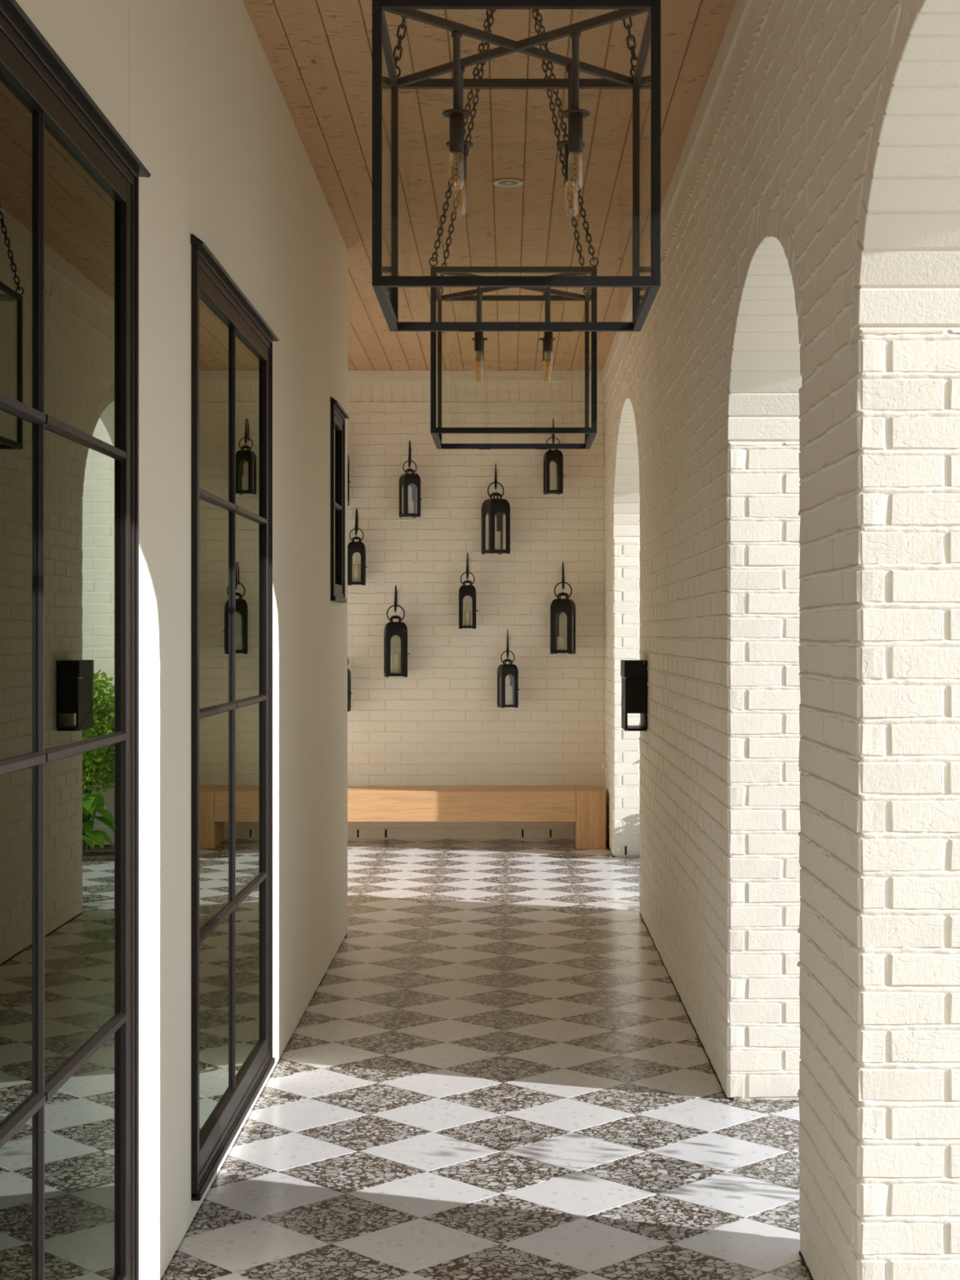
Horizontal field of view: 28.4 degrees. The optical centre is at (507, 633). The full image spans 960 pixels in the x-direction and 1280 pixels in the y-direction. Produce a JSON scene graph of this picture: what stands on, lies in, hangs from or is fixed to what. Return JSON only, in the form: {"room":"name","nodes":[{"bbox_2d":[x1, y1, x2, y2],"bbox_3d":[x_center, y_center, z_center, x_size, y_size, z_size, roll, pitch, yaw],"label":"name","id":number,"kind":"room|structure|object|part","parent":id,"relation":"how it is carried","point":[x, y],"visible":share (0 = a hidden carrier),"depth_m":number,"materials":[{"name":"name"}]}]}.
{"room":"covered porch walkway","nodes":[
{"label":"covered porch walkway","id":0,"kind":"room"},
{"bbox_2d":[15,0,347,1279],"bbox_3d":[-1.440,-0.215,3.400,1.220,3.530,12.800,0,0,0],"label":"wall","id":1,"kind":"structure","parent":0,"point":[191,87],"depth_m":5.09,"materials":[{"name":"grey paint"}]},
{"bbox_3d":[-0.836,-0.218,0.590,0.012,3.524,7.180,0,0,0],"label":"panel","id":2,"kind":"part","parent":1,"relation":"part of","materials":[{"name":"beige paint"}]},
{"bbox_2d":[0,0,151,1279],"bbox_3d":[-0.863,0.222,3.401,0.134,2.532,1.647,0,0,0],"label":"window","id":3,"kind":"structure","parent":1,"relation":"in","point":[69,180],"depth_m":3.59,"materials":[{"name":"brown metal"}]},
{"bbox_3d":[-0.842,-0.657,3.033,0.004,0.546,0.705,0,0,0],"label":"pane","id":4,"kind":"part","parent":3,"relation":"part of","materials":[{"name":"clear glass"}]},
{"bbox_3d":[-0.842,-0.081,3.033,0.004,0.607,0.705,0,0,0],"label":"pane","id":5,"kind":"part","parent":3,"relation":"part of","materials":[{"name":"clear glass"}]},
{"bbox_3d":[-0.842,0.526,3.033,0.004,0.607,0.705,0,0,0],"label":"pane","id":6,"kind":"part","parent":3,"relation":"part of","materials":[{"name":"clear glass"}]},
{"bbox_3d":[-0.842,1.107,3.033,0.004,0.553,0.705,0,0,0],"label":"pane","id":7,"kind":"part","parent":3,"relation":"part of","materials":[{"name":"clear glass"}]},
{"bbox_3d":[-0.840,-0.657,3.737,0.004,0.546,0.705,0,0,0],"label":"pane","id":8,"kind":"part","parent":3,"relation":"part of","materials":[{"name":"clear glass"}]},
{"bbox_3d":[-0.840,-0.081,3.737,0.004,0.607,0.705,0,0,0],"label":"pane","id":9,"kind":"part","parent":3,"relation":"part of","materials":[{"name":"clear glass"}]},
{"bbox_3d":[-0.840,0.526,3.737,0.004,0.607,0.705,0,0,0],"label":"pane","id":10,"kind":"part","parent":3,"relation":"part of","materials":[{"name":"clear glass"}]},
{"bbox_3d":[-0.840,1.107,3.737,0.004,0.553,0.705,0,0,0],"label":"pane","id":11,"kind":"part","parent":3,"relation":"part of","materials":[{"name":"clear glass"}]},
{"bbox_3d":[-0.836,-0.218,4.558,0.012,3.524,0.813,0,0,0],"label":"panel","id":12,"kind":"part","parent":1,"relation":"part of","materials":[{"name":"beige paint"}]},
{"bbox_3d":[-0.836,-0.218,5.746,0.012,3.524,1.618,0,0,0],"label":"panel","id":13,"kind":"part","parent":1,"relation":"part of","materials":[{"name":"beige paint"}]},
{"bbox_2d":[190,234,279,1200],"bbox_3d":[-0.863,0.222,5.777,0.134,2.532,1.647,0,0,0],"label":"window","id":14,"kind":"structure","parent":1,"relation":"in","point":[232,1059],"depth_m":5.71,"materials":[{"name":"brown metal"}]},
{"bbox_3d":[-0.842,-0.656,5.407,0.004,0.548,0.705,0,0,0],"label":"pane","id":15,"kind":"part","parent":14,"relation":"part of","materials":[{"name":"clear glass"}]},
{"bbox_3d":[-0.842,-0.081,5.407,0.004,0.602,0.705,0,0,0],"label":"pane","id":16,"kind":"part","parent":14,"relation":"part of","materials":[{"name":"clear glass"}]},
{"bbox_3d":[-0.842,0.522,5.407,0.004,0.605,0.705,0,0,0],"label":"pane","id":17,"kind":"part","parent":14,"relation":"part of","materials":[{"name":"clear glass"}]},
{"bbox_3d":[-0.842,1.104,5.407,0.004,0.558,0.705,0,0,0],"label":"pane","id":18,"kind":"part","parent":14,"relation":"part of","materials":[{"name":"clear glass"}]},
{"bbox_3d":[-0.858,1.477,5.760,0.104,0.022,1.590,0,0,0],"label":"sill","id":19,"kind":"part","parent":14,"relation":"part of","materials":[{"name":"brown metal"}]},
{"bbox_3d":[-0.840,-0.656,6.112,0.004,0.548,0.705,0,0,0],"label":"pane","id":20,"kind":"part","parent":14,"relation":"part of","materials":[{"name":"clear glass"}]},
{"bbox_3d":[-0.840,-0.081,6.112,0.004,0.602,0.705,0,0,0],"label":"pane","id":21,"kind":"part","parent":14,"relation":"part of","materials":[{"name":"clear glass"}]},
{"bbox_3d":[-0.840,0.522,6.112,0.004,0.605,0.705,0,0,0],"label":"pane","id":22,"kind":"part","parent":14,"relation":"part of","materials":[{"name":"clear glass"}]},
{"bbox_3d":[-0.840,1.104,6.112,0.004,0.558,0.705,0,0,0],"label":"pane","id":23,"kind":"part","parent":14,"relation":"part of","materials":[{"name":"clear glass"}]},
{"bbox_3d":[-0.836,-0.218,8.116,0.012,3.524,3.368,0,0,0],"label":"panel","id":24,"kind":"part","parent":1,"relation":"part of","materials":[{"name":"beige paint"}]},
{"bbox_2d":[330,396,349,603],"bbox_3d":[-0.863,-0.628,9.181,0.134,0.952,0.667,0,0,0],"label":"window","id":25,"kind":"structure","parent":1,"relation":"in","point":[338,415],"depth_m":9.24,"materials":[{"name":"brown metal"}]},
{"bbox_3d":[-0.841,-0.812,9.165,0.004,0.385,0.460,0,0,0],"label":"pane","id":26,"kind":"part","parent":25,"relation":"part of","materials":[{"name":"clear glass"}]},
{"bbox_3d":[-0.841,-0.429,9.165,0.004,0.382,0.460,0,0,0],"label":"pane","id":27,"kind":"part","parent":25,"relation":"part of","materials":[{"name":"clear glass"}]},
{"bbox_3d":[-0.862,-0.617,9.165,0.077,0.846,0.530,0,0,0],"label":"sash","id":28,"kind":"part","parent":25,"relation":"part of","materials":[{"name":"brown metal"}]},
{"bbox_3d":[-0.858,-0.163,9.165,0.104,0.022,0.610,0,0,0],"label":"sill","id":29,"kind":"part","parent":25,"relation":"part of","materials":[{"name":"brown metal"}]},
{"bbox_3d":[-0.875,-0.619,9.165,0.111,0.886,0.574,0,0,0],"label":"frame","id":30,"kind":"part","parent":25,"relation":"part of","materials":[{"name":"brown metal"}]},
{"bbox_2d":[347,382,605,839],"bbox_3d":[-1.433,-0.215,14.421,4.334,3.530,0.327,0,0,0],"label":"wall","id":31,"kind":"structure","parent":0,"point":[442,723],"depth_m":14.28,"materials":[{"name":"brick"}]},
{"bbox_2d":[355,508,358,536],"bbox_3d":[-1.134,-0.829,14.197,0.020,0.216,0.160,0,0,0],"label":"wall hook","id":32,"kind":"object","parent":31,"relation":"attached to","point":[356,514],"visible":1,"depth_m":14.14,"materials":[{"name":"black metal"}]},
{"bbox_3d":[-1.134,-0.844,14.195,0.020,0.185,0.156,0,0,0],"label":"hook arm","id":33,"kind":"part","parent":32,"relation":"part of","materials":[{"name":"black metal"}]},
{"bbox_2d":[347,528,367,585],"bbox_3d":[-1.121,-0.572,14.135,0.146,0.426,0.127,0,0,0],"label":"lantern","id":34,"kind":"object","parent":32,"relation":"hanging from","point":[353,547],"visible":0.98,"depth_m":14.07,"materials":[{"name":"black metal"}]},
{"bbox_2d":[351,564,360,582],"bbox_3d":[-1.130,-0.446,14.135,0.064,0.147,0.064,0,0,0],"label":"candle","id":35,"kind":"object","parent":34,"relation":"in","point":[356,568],"visible":1,"depth_m":14.11,"materials":[{"name":"beige wax"}]},
{"bbox_3d":[-1.130,-0.736,14.135,0.109,0.097,0.008,0,0,0],"label":"ring handle","id":36,"kind":"part","parent":34,"relation":"part of","materials":[{"name":"black metal"}]},
{"bbox_2d":[394,585,396,613],"bbox_3d":[-0.841,-0.256,14.197,0.020,0.214,0.160,0,0,0],"label":"wall hook","id":37,"kind":"object","parent":31,"relation":"attached to","point":[395,593],"visible":1,"depth_m":14.14,"materials":[{"name":"black metal"}]},
{"bbox_2d":[383,604,409,677],"bbox_3d":[-0.828,0.056,14.136,0.180,0.539,0.161,0,0,-9],"label":"lantern","id":38,"kind":"object","parent":37,"relation":"hanging from","point":[399,628],"visible":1,"depth_m":14.07,"materials":[{"name":"black metal"}]},
{"bbox_2d":[391,653,400,673],"bbox_3d":[-0.838,0.231,14.135,0.076,0.162,0.076,0,0,0],"label":"candle","id":39,"kind":"object","parent":38,"relation":"in","point":[395,658],"visible":1,"depth_m":14.10,"materials":[{"name":"beige wax"}]},
{"bbox_3d":[-0.838,-0.152,14.135,0.138,0.123,0.010,0,0,-9],"label":"ring handle","id":40,"kind":"part","parent":38,"relation":"part of","materials":[{"name":"black metal"}]},
{"bbox_2d":[408,440,411,468],"bbox_3d":[-0.735,-1.337,14.197,0.020,0.218,0.160,0,0,0],"label":"wall hook","id":41,"kind":"object","parent":31,"relation":"attached to","point":[410,447],"visible":1,"depth_m":14.14,"materials":[{"name":"black metal"}]},
{"bbox_3d":[-0.735,-1.352,14.195,0.020,0.187,0.157,0,0,0],"label":"hook arm","id":42,"kind":"part","parent":41,"relation":"part of","materials":[{"name":"black metal"}]},
{"bbox_2d":[399,460,422,517],"bbox_3d":[-0.724,-1.079,14.139,0.146,0.426,0.127,0,0,-22],"label":"lantern","id":43,"kind":"object","parent":41,"relation":"hanging from","point":[413,479],"visible":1,"depth_m":14.10,"materials":[{"name":"black metal"}]},
{"bbox_3d":[-0.733,-1.244,14.135,0.109,0.097,0.008,0,0,-22],"label":"ring handle","id":44,"kind":"part","parent":43,"relation":"part of","materials":[{"name":"black metal"}]},
{"bbox_2d":[408,500,413,513],"bbox_3d":[-0.733,-0.936,14.135,0.059,0.112,0.059,0,0,0],"label":"candle","id":45,"kind":"object","parent":43,"relation":"in","point":[411,503],"visible":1,"depth_m":14.11,"materials":[{"name":"beige wax"}]},
{"bbox_2d":[466,552,468,580],"bbox_3d":[-0.303,-0.501,14.197,0.020,0.212,0.160,0,0,0],"label":"wall hook","id":46,"kind":"object","parent":31,"relation":"attached to","point":[467,564],"visible":1,"depth_m":14.14,"materials":[{"name":"black metal"}]},
{"bbox_2d":[458,572,478,628],"bbox_3d":[-0.293,-0.246,14.135,0.146,0.426,0.127,0,0,0],"label":"lantern","id":47,"kind":"object","parent":46,"relation":"hanging from","point":[464,590],"visible":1,"depth_m":14.07,"materials":[{"name":"black metal"}]},
{"bbox_2d":[463,610,471,625],"bbox_3d":[-0.302,-0.108,14.135,0.057,0.122,0.057,0,0,0],"label":"candle","id":48,"kind":"object","parent":47,"relation":"in","point":[467,614],"visible":1,"depth_m":14.11,"materials":[{"name":"beige wax"}]},
{"bbox_3d":[-0.302,-0.410,14.135,0.109,0.097,0.008,0,0,0],"label":"ring handle","id":49,"kind":"part","parent":47,"relation":"part of","materials":[{"name":"black metal"}]},
{"bbox_2d":[347,370,602,382],"bbox_3d":[-0.660,-1.938,14.271,2.780,0.085,0.017,0,0,0],"label":"trim","id":50,"kind":"structure","parent":31,"relation":"attached to","point":[353,375],"depth_m":14.26,"materials":[{"name":"beige"}]},
{"bbox_2d":[481,481,510,554],"bbox_3d":[-0.083,-0.862,14.139,0.180,0.539,0.161,0,0,-26],"label":"lantern","id":51,"kind":"object","parent":31,"relation":"attached to","point":[497,507],"visible":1,"depth_m":14.09,"materials":[{"name":"black metal"}]},
{"bbox_3d":[-0.091,-1.070,14.135,0.138,0.123,0.010,0,0,-26],"label":"ring handle","id":52,"kind":"part","parent":51,"relation":"part of","materials":[{"name":"black metal"}]},
{"bbox_2d":[494,531,500,549],"bbox_3d":[-0.091,-0.684,14.135,0.072,0.157,0.072,0,0,0],"label":"candle","id":53,"kind":"object","parent":51,"relation":"in","point":[497,534],"visible":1,"depth_m":14.10,"materials":[{"name":"beige wax"}]},
{"bbox_2d":[494,462,497,490],"bbox_3d":[-0.092,-1.171,14.197,0.020,0.210,0.160,0,0,0],"label":"wall hook","id":54,"kind":"object","parent":31,"relation":"attached to","point":[495,477],"visible":1,"depth_m":14.14,"materials":[{"name":"black metal"}]},
{"bbox_2d":[506,629,509,658],"bbox_3d":[-0.003,0.082,14.197,0.020,0.220,0.160,0,0,0],"label":"wall hook","id":55,"kind":"object","parent":31,"relation":"attached to","point":[507,646],"visible":1,"depth_m":14.14,"materials":[{"name":"black metal"}]},
{"bbox_2d":[497,650,519,707],"bbox_3d":[0.006,0.341,14.137,0.146,0.426,0.127,0,0,-16],"label":"lantern","id":56,"kind":"object","parent":55,"relation":"hanging from","point":[504,669],"visible":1,"depth_m":14.09,"materials":[{"name":"black metal"}]},
{"bbox_3d":[-0.003,0.176,14.135,0.109,0.097,0.008,0,0,-16],"label":"ring handle","id":57,"kind":"part","parent":56,"relation":"part of","materials":[{"name":"black metal"}]},
{"bbox_2d":[505,685,512,704],"bbox_3d":[0.002,0.464,14.135,0.066,0.152,0.066,0,0,0],"label":"candle","id":58,"kind":"object","parent":56,"relation":"in","point":[508,689],"visible":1,"depth_m":14.10,"materials":[{"name":"beige wax"}]},
{"bbox_2d":[551,418,554,443],"bbox_3d":[0.338,-1.506,14.197,0.020,0.208,0.160,0,0,0],"label":"wall hook","id":59,"kind":"object","parent":31,"relation":"attached to","point":[553,434],"visible":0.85,"depth_m":14.14,"materials":[{"name":"black metal"}]},
{"bbox_2d":[543,436,564,494],"bbox_3d":[0.346,-1.253,14.136,0.146,0.426,0.127,0,0,-8],"label":"lantern","id":60,"kind":"object","parent":59,"relation":"hanging from","point":[556,455],"visible":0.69,"depth_m":14.08,"materials":[{"name":"black metal"}]},
{"bbox_3d":[0.337,-1.418,14.135,0.109,0.097,0.008,0,0,-8],"label":"ring handle","id":61,"kind":"part","parent":60,"relation":"part of","materials":[{"name":"black metal"}]},
{"bbox_2d":[550,476,556,489],"bbox_3d":[0.337,-1.112,14.135,0.057,0.117,0.057,0,0,0],"label":"candle","id":62,"kind":"object","parent":60,"relation":"in","point":[553,479],"visible":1,"depth_m":14.11,"materials":[{"name":"beige wax"}]},
{"bbox_2d":[561,561,564,589],"bbox_3d":[0.412,-0.429,14.197,0.020,0.217,0.160,0,0,0],"label":"wall hook","id":63,"kind":"object","parent":31,"relation":"attached to","point":[562,579],"visible":1,"depth_m":14.14,"materials":[{"name":"black metal"}]},
{"bbox_2d":[550,582,575,653],"bbox_3d":[0.420,-0.116,14.133,0.180,0.539,0.161,0,0,13],"label":"lantern","id":64,"kind":"object","parent":63,"relation":"hanging from","point":[558,606],"visible":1,"depth_m":14.07,"materials":[{"name":"black metal"}]},
{"bbox_2d":[557,636,565,649],"bbox_3d":[0.399,0.082,14.135,0.064,0.117,0.064,0,0,0],"label":"candle","id":65,"kind":"object","parent":64,"relation":"in","point":[561,640],"visible":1,"depth_m":14.11,"materials":[{"name":"beige wax"}]},
{"bbox_3d":[0.411,-0.324,14.135,0.138,0.123,0.010,0,0,13],"label":"ring handle","id":66,"kind":"part","parent":64,"relation":"part of","materials":[{"name":"black metal"}]},
{"bbox_3d":[-1.275,-1.560,14.197,0.020,0.261,0.160,0,0,0],"label":"wall hook","id":67,"kind":"object","parent":31,"relation":"attached to","visible":0},
{"bbox_2d":[347,454,350,506],"bbox_3d":[-1.262,-1.225,14.135,0.180,0.539,0.161,0,0,0],"label":"lantern","id":68,"kind":"object","parent":67,"relation":"hanging from","point":[348,481],"visible":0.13,"depth_m":14.17,"materials":[{"name":"black metal"}]},
{"bbox_3d":[-1.196,-1.128,14.135,0.002,0.294,0.099,0,0,0],"label":"glass pane","id":69,"kind":"part","parent":68,"relation":"part of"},
{"bbox_3d":[-1.245,0.095,14.197,0.020,0.248,0.160,0,0,0],"label":"wall hook","id":70,"kind":"object","parent":31,"relation":"attached to","visible":0},
{"bbox_2d":[347,657,352,711],"bbox_3d":[-1.232,0.368,14.135,0.146,0.426,0.127,0,0,0],"label":"lantern","id":71,"kind":"object","parent":70,"relation":"hanging from","point":[349,692],"visible":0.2,"depth_m":14.10,"materials":[{"name":"black metal"}]},
{"bbox_3d":[-1.183,0.444,14.135,0.002,0.234,0.080,0,0,0],"label":"glass pane","id":72,"kind":"part","parent":71,"relation":"part of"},
{"bbox_2d":[160,839,811,1279],"bbox_3d":[-0.374,1.580,5.650,3.351,0.060,17.300,0,0,0],"label":"floor","id":73,"kind":"structure","parent":0,"point":[497,1069],"depth_m":6.14,"materials":[{"name":"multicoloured tile"}]},
{"bbox_2d":[347,786,605,848],"bbox_3d":[-0.665,1.342,13.829,2.730,0.416,0.461,0,0,0],"label":"bench","id":74,"kind":"object","parent":73,"relation":"on","point":[584,806],"visible":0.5,"depth_m":13.60,"materials":[{"name":"brown wood"}]},
{"bbox_3d":[-0.665,1.244,13.830,2.306,0.220,0.460,0,0,0],"label":"seat","id":75,"kind":"part","parent":74,"relation":"part of","materials":[{"name":"brown wood"}]},
{"bbox_3d":[0.595,1.342,13.829,0.211,0.416,0.461,0,0,0],"label":"leg","id":76,"kind":"part","parent":74,"relation":"part of","materials":[{"name":"brown wood"}]},
{"bbox_2d":[242,0,736,370],"bbox_3d":[-0.300,-2.060,5.793,3.500,0.160,17.585,0,0,0],"label":"ceiling","id":77,"kind":"structure","parent":0,"point":[318,53],"depth_m":7.88,"materials":[{"name":"brown wood"}]},
{"bbox_2d":[493,178,524,186],"bbox_3d":[0.002,-1.976,8.310,0.134,0.007,0.134,0,0,0],"label":"recessed light","id":78,"kind":"object","parent":77,"relation":"in","point":[503,182],"visible":1,"depth_m":8.30,"materials":[{"name":"white plastic"}]},
{"bbox_2d":[428,8,599,449],"bbox_3d":[0.016,-1.264,5.428,0.468,1.432,0.457,0,0,0],"label":"glass lantern","id":79,"kind":"object","parent":77,"relation":"hanging from","point":[589,297],"visible":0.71,"depth_m":5.35,"materials":[{"name":"black metal"}]},
{"bbox_3d":[-0.205,-0.778,5.208,0.015,0.457,0.015,0,0,0],"label":"post","id":80,"kind":"part","parent":79,"relation":"part of","materials":[{"name":"black metal"}]},
{"bbox_3d":[-0.205,-1.021,5.208,0.026,0.025,0.004,0,0,0],"label":"chain","id":81,"kind":"part","parent":79,"relation":"part of","materials":[{"name":"black metal"}]},
{"bbox_3d":[-0.205,-0.558,5.428,0.015,0.015,0.427,0,0,0],"label":"rail","id":82,"kind":"part","parent":79,"relation":"part of","materials":[{"name":"black metal"}]},
{"bbox_3d":[-0.205,-0.778,5.428,0.003,0.431,0.431,0,0,0],"label":"glass pane","id":83,"kind":"part","parent":79,"relation":"part of","materials":[{"name":"clear glass"}]},
{"bbox_3d":[-0.205,-0.999,5.428,0.015,0.015,0.427,0,0,0],"label":"rail","id":84,"kind":"part","parent":79,"relation":"part of","materials":[{"name":"black metal"}]},
{"bbox_3d":[-0.205,-0.778,5.649,0.015,0.457,0.015,0,0,0],"label":"post","id":85,"kind":"part","parent":79,"relation":"part of","materials":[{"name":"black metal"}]},
{"bbox_3d":[-0.082,-0.924,5.330,0.018,0.137,0.018,0,0,0],"label":"stem","id":86,"kind":"part","parent":79,"relation":"part of","materials":[{"name":"black metal"}]},
{"bbox_3d":[-0.082,-0.924,5.527,0.018,0.137,0.018,0,0,0],"label":"stem","id":87,"kind":"part","parent":79,"relation":"part of","materials":[{"name":"black metal"}]},
{"bbox_3d":[0.016,-0.999,5.649,0.427,0.015,0.015,0,0,0],"label":"rail","id":88,"kind":"part","parent":79,"relation":"part of","materials":[{"name":"black metal"}]},
{"bbox_3d":[0.016,-0.558,5.649,0.427,0.015,0.015,0,0,0],"label":"rail","id":89,"kind":"part","parent":79,"relation":"part of","materials":[{"name":"black metal"}]},
{"bbox_3d":[0.016,-0.999,5.208,0.427,0.015,0.015,0,0,0],"label":"rail","id":90,"kind":"part","parent":79,"relation":"part of","materials":[{"name":"black metal"}]},
{"bbox_3d":[0.016,-0.558,5.208,0.427,0.015,0.015,0,0,0],"label":"rail","id":91,"kind":"part","parent":79,"relation":"part of","materials":[{"name":"black metal"}]},
{"bbox_3d":[0.114,-0.924,5.527,0.018,0.137,0.018,0,0,0],"label":"stem","id":92,"kind":"part","parent":79,"relation":"part of","materials":[{"name":"black metal"}]},
{"bbox_3d":[0.114,-0.924,5.330,0.018,0.137,0.018,0,0,0],"label":"stem","id":93,"kind":"part","parent":79,"relation":"part of","materials":[{"name":"black metal"}]},
{"bbox_3d":[0.237,-0.778,5.649,0.015,0.457,0.015,0,0,0],"label":"post","id":94,"kind":"part","parent":79,"relation":"part of","materials":[{"name":"black metal"}]},
{"bbox_3d":[0.237,-0.999,5.428,0.015,0.015,0.427,0,0,0],"label":"rail","id":95,"kind":"part","parent":79,"relation":"part of","materials":[{"name":"black metal"}]},
{"bbox_3d":[0.237,-0.778,5.428,0.003,0.431,0.431,0,0,0],"label":"glass pane","id":96,"kind":"part","parent":79,"relation":"part of","materials":[{"name":"clear glass"}]},
{"bbox_3d":[0.237,-0.558,5.428,0.015,0.015,0.427,0,0,0],"label":"rail","id":97,"kind":"part","parent":79,"relation":"part of","materials":[{"name":"black metal"}]},
{"bbox_3d":[0.237,-0.778,5.208,0.015,0.457,0.015,0,0,0],"label":"post","id":98,"kind":"part","parent":79,"relation":"part of","materials":[{"name":"black metal"}]},
{"bbox_3d":[0.237,-1.021,5.208,0.026,0.025,0.004,0,0,0],"label":"chain","id":99,"kind":"part","parent":79,"relation":"part of","materials":[{"name":"black metal"}]},
{"bbox_2d":[372,0,661,332],"bbox_3d":[0.013,-1.264,3.225,0.468,1.432,0.457,0,0,0],"label":"glass lantern","id":100,"kind":"object","parent":77,"relation":"hanging from","point":[645,83],"visible":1,"depth_m":3.15,"materials":[{"name":"black metal"}]},
{"bbox_3d":[-0.207,-0.778,3.005,0.015,0.457,0.015,0,0,0],"label":"post","id":101,"kind":"part","parent":100,"relation":"part of","materials":[{"name":"black metal"}]},
{"bbox_3d":[-0.207,-0.558,3.225,0.015,0.015,0.427,0,0,0],"label":"rail","id":102,"kind":"part","parent":100,"relation":"part of","materials":[{"name":"black metal"}]},
{"bbox_3d":[-0.207,-0.778,3.225,0.003,0.431,0.431,0,0,0],"label":"glass pane","id":103,"kind":"part","parent":100,"relation":"part of","materials":[{"name":"clear glass"}]},
{"bbox_3d":[-0.207,-0.999,3.225,0.015,0.015,0.427,0,0,0],"label":"rail","id":104,"kind":"part","parent":100,"relation":"part of","materials":[{"name":"black metal"}]},
{"bbox_3d":[-0.207,-0.778,3.446,0.015,0.457,0.015,0,0,0],"label":"post","id":105,"kind":"part","parent":100,"relation":"part of","materials":[{"name":"black metal"}]},
{"bbox_3d":[-0.207,-1.021,3.446,0.026,0.025,0.004,0,0,0],"label":"chain","id":106,"kind":"part","parent":100,"relation":"part of","materials":[{"name":"black metal"}]},
{"bbox_3d":[-0.085,-0.924,3.127,0.018,0.137,0.018,0,0,0],"label":"stem","id":107,"kind":"part","parent":100,"relation":"part of","materials":[{"name":"black metal"}]},
{"bbox_3d":[-0.085,-0.764,3.127,0.024,0.064,0.024,0,0,0],"label":"bulb","id":108,"kind":"part","parent":100,"relation":"part of","materials":[{"name":"orange glass"}]},
{"bbox_3d":[-0.085,-0.764,3.324,0.024,0.064,0.024,0,0,0],"label":"bulb","id":109,"kind":"part","parent":100,"relation":"part of","materials":[{"name":"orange glass"}]},
{"bbox_3d":[-0.085,-0.924,3.324,0.018,0.137,0.018,0,0,0],"label":"stem","id":110,"kind":"part","parent":100,"relation":"part of","materials":[{"name":"black metal"}]},
{"bbox_3d":[0.013,-0.558,3.446,0.427,0.015,0.015,0,0,0],"label":"rail","id":111,"kind":"part","parent":100,"relation":"part of","materials":[{"name":"black metal"}]},
{"bbox_3d":[0.013,-0.999,3.446,0.427,0.015,0.015,0,0,0],"label":"rail","id":112,"kind":"part","parent":100,"relation":"part of","materials":[{"name":"black metal"}]},
{"bbox_3d":[0.013,-0.999,3.005,0.427,0.015,0.015,0,0,0],"label":"rail","id":113,"kind":"part","parent":100,"relation":"part of","materials":[{"name":"black metal"}]},
{"bbox_3d":[0.013,-0.558,3.005,0.427,0.015,0.015,0,0,0],"label":"rail","id":114,"kind":"part","parent":100,"relation":"part of","materials":[{"name":"black metal"}]},
{"bbox_3d":[0.111,-0.924,3.324,0.018,0.137,0.018,0,0,0],"label":"stem","id":115,"kind":"part","parent":100,"relation":"part of","materials":[{"name":"black metal"}]},
{"bbox_3d":[0.111,-0.924,3.127,0.018,0.137,0.018,0,0,0],"label":"stem","id":116,"kind":"part","parent":100,"relation":"part of","materials":[{"name":"black metal"}]},
{"bbox_3d":[0.234,-1.021,3.446,0.026,0.025,0.004,0,0,0],"label":"chain","id":117,"kind":"part","parent":100,"relation":"part of","materials":[{"name":"black metal"}]},
{"bbox_3d":[0.234,-0.778,3.446,0.015,0.457,0.015,0,0,0],"label":"post","id":118,"kind":"part","parent":100,"relation":"part of","materials":[{"name":"black metal"}]},
{"bbox_3d":[0.234,-0.999,3.225,0.015,0.015,0.427,0,0,0],"label":"rail","id":119,"kind":"part","parent":100,"relation":"part of","materials":[{"name":"black metal"}]},
{"bbox_3d":[0.234,-0.778,3.225,0.003,0.431,0.431,0,0,0],"label":"glass pane","id":120,"kind":"part","parent":100,"relation":"part of","materials":[{"name":"clear glass"}]},
{"bbox_3d":[0.234,-0.558,3.225,0.015,0.015,0.427,0,0,0],"label":"rail","id":121,"kind":"part","parent":100,"relation":"part of","materials":[{"name":"black metal"}]},
{"bbox_3d":[0.234,-0.778,3.005,0.015,0.457,0.015,0,0,0],"label":"post","id":122,"kind":"part","parent":100,"relation":"part of","materials":[{"name":"black metal"}]},
{"bbox_2d":[602,0,959,1279],"bbox_3d":[0.873,-0.215,5.793,0.329,3.530,17.585,0,0,0],"label":"wall","id":123,"kind":"structure","parent":0,"point":[782,423],"depth_m":4.45,"materials":[{"name":"brick"}]},
{"bbox_2d":[602,760,608,773],"bbox_3d":[0.710,0.975,13.850,0.041,0.090,0.060,0,0,0],"label":"wall fitting","id":124,"kind":"object","parent":123,"relation":"attached to","point":[604,765],"visible":1,"depth_m":13.83,"materials":[{"name":"white plastic"}]},
{"bbox_3d":[0.705,0.967,13.850,0.031,0.044,0.044,0,0,0],"label":"knob","id":125,"kind":"part","parent":124,"relation":"part of","materials":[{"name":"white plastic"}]},
{"bbox_2d":[620,659,647,731],"bbox_3d":[0.664,0.327,10.059,0.128,0.368,0.344,0,0,0],"label":"wall sconce","id":126,"kind":"object","parent":123,"relation":"attached to","point":[633,673],"visible":1,"depth_m":9.89,"materials":[{"name":"black metal"}]},
{"bbox_3d":[0.668,0.188,10.060,0.120,0.090,0.342,0,0,0],"label":"lid","id":127,"kind":"part","parent":126,"relation":"part of","materials":[{"name":"black metal"}]},
{"bbox_2d":[602,0,753,383],"bbox_3d":[0.722,-1.930,5.631,0.017,0.100,17.262,0,0,0],"label":"trim","id":128,"kind":"structure","parent":123,"relation":"attached to","point":[738,17],"depth_m":7.07,"materials":[{"name":"beige"}]},
{"bbox_2d":[605,840,813,1279],"bbox_3d":[0.739,1.547,5.640,0.024,0.006,17.272,0,0,0],"label":"trim","id":129,"kind":"structure","parent":123,"relation":"attached to","point":[679,997],"depth_m":7.28,"materials":[{"name":"grey paint"}]}
]}

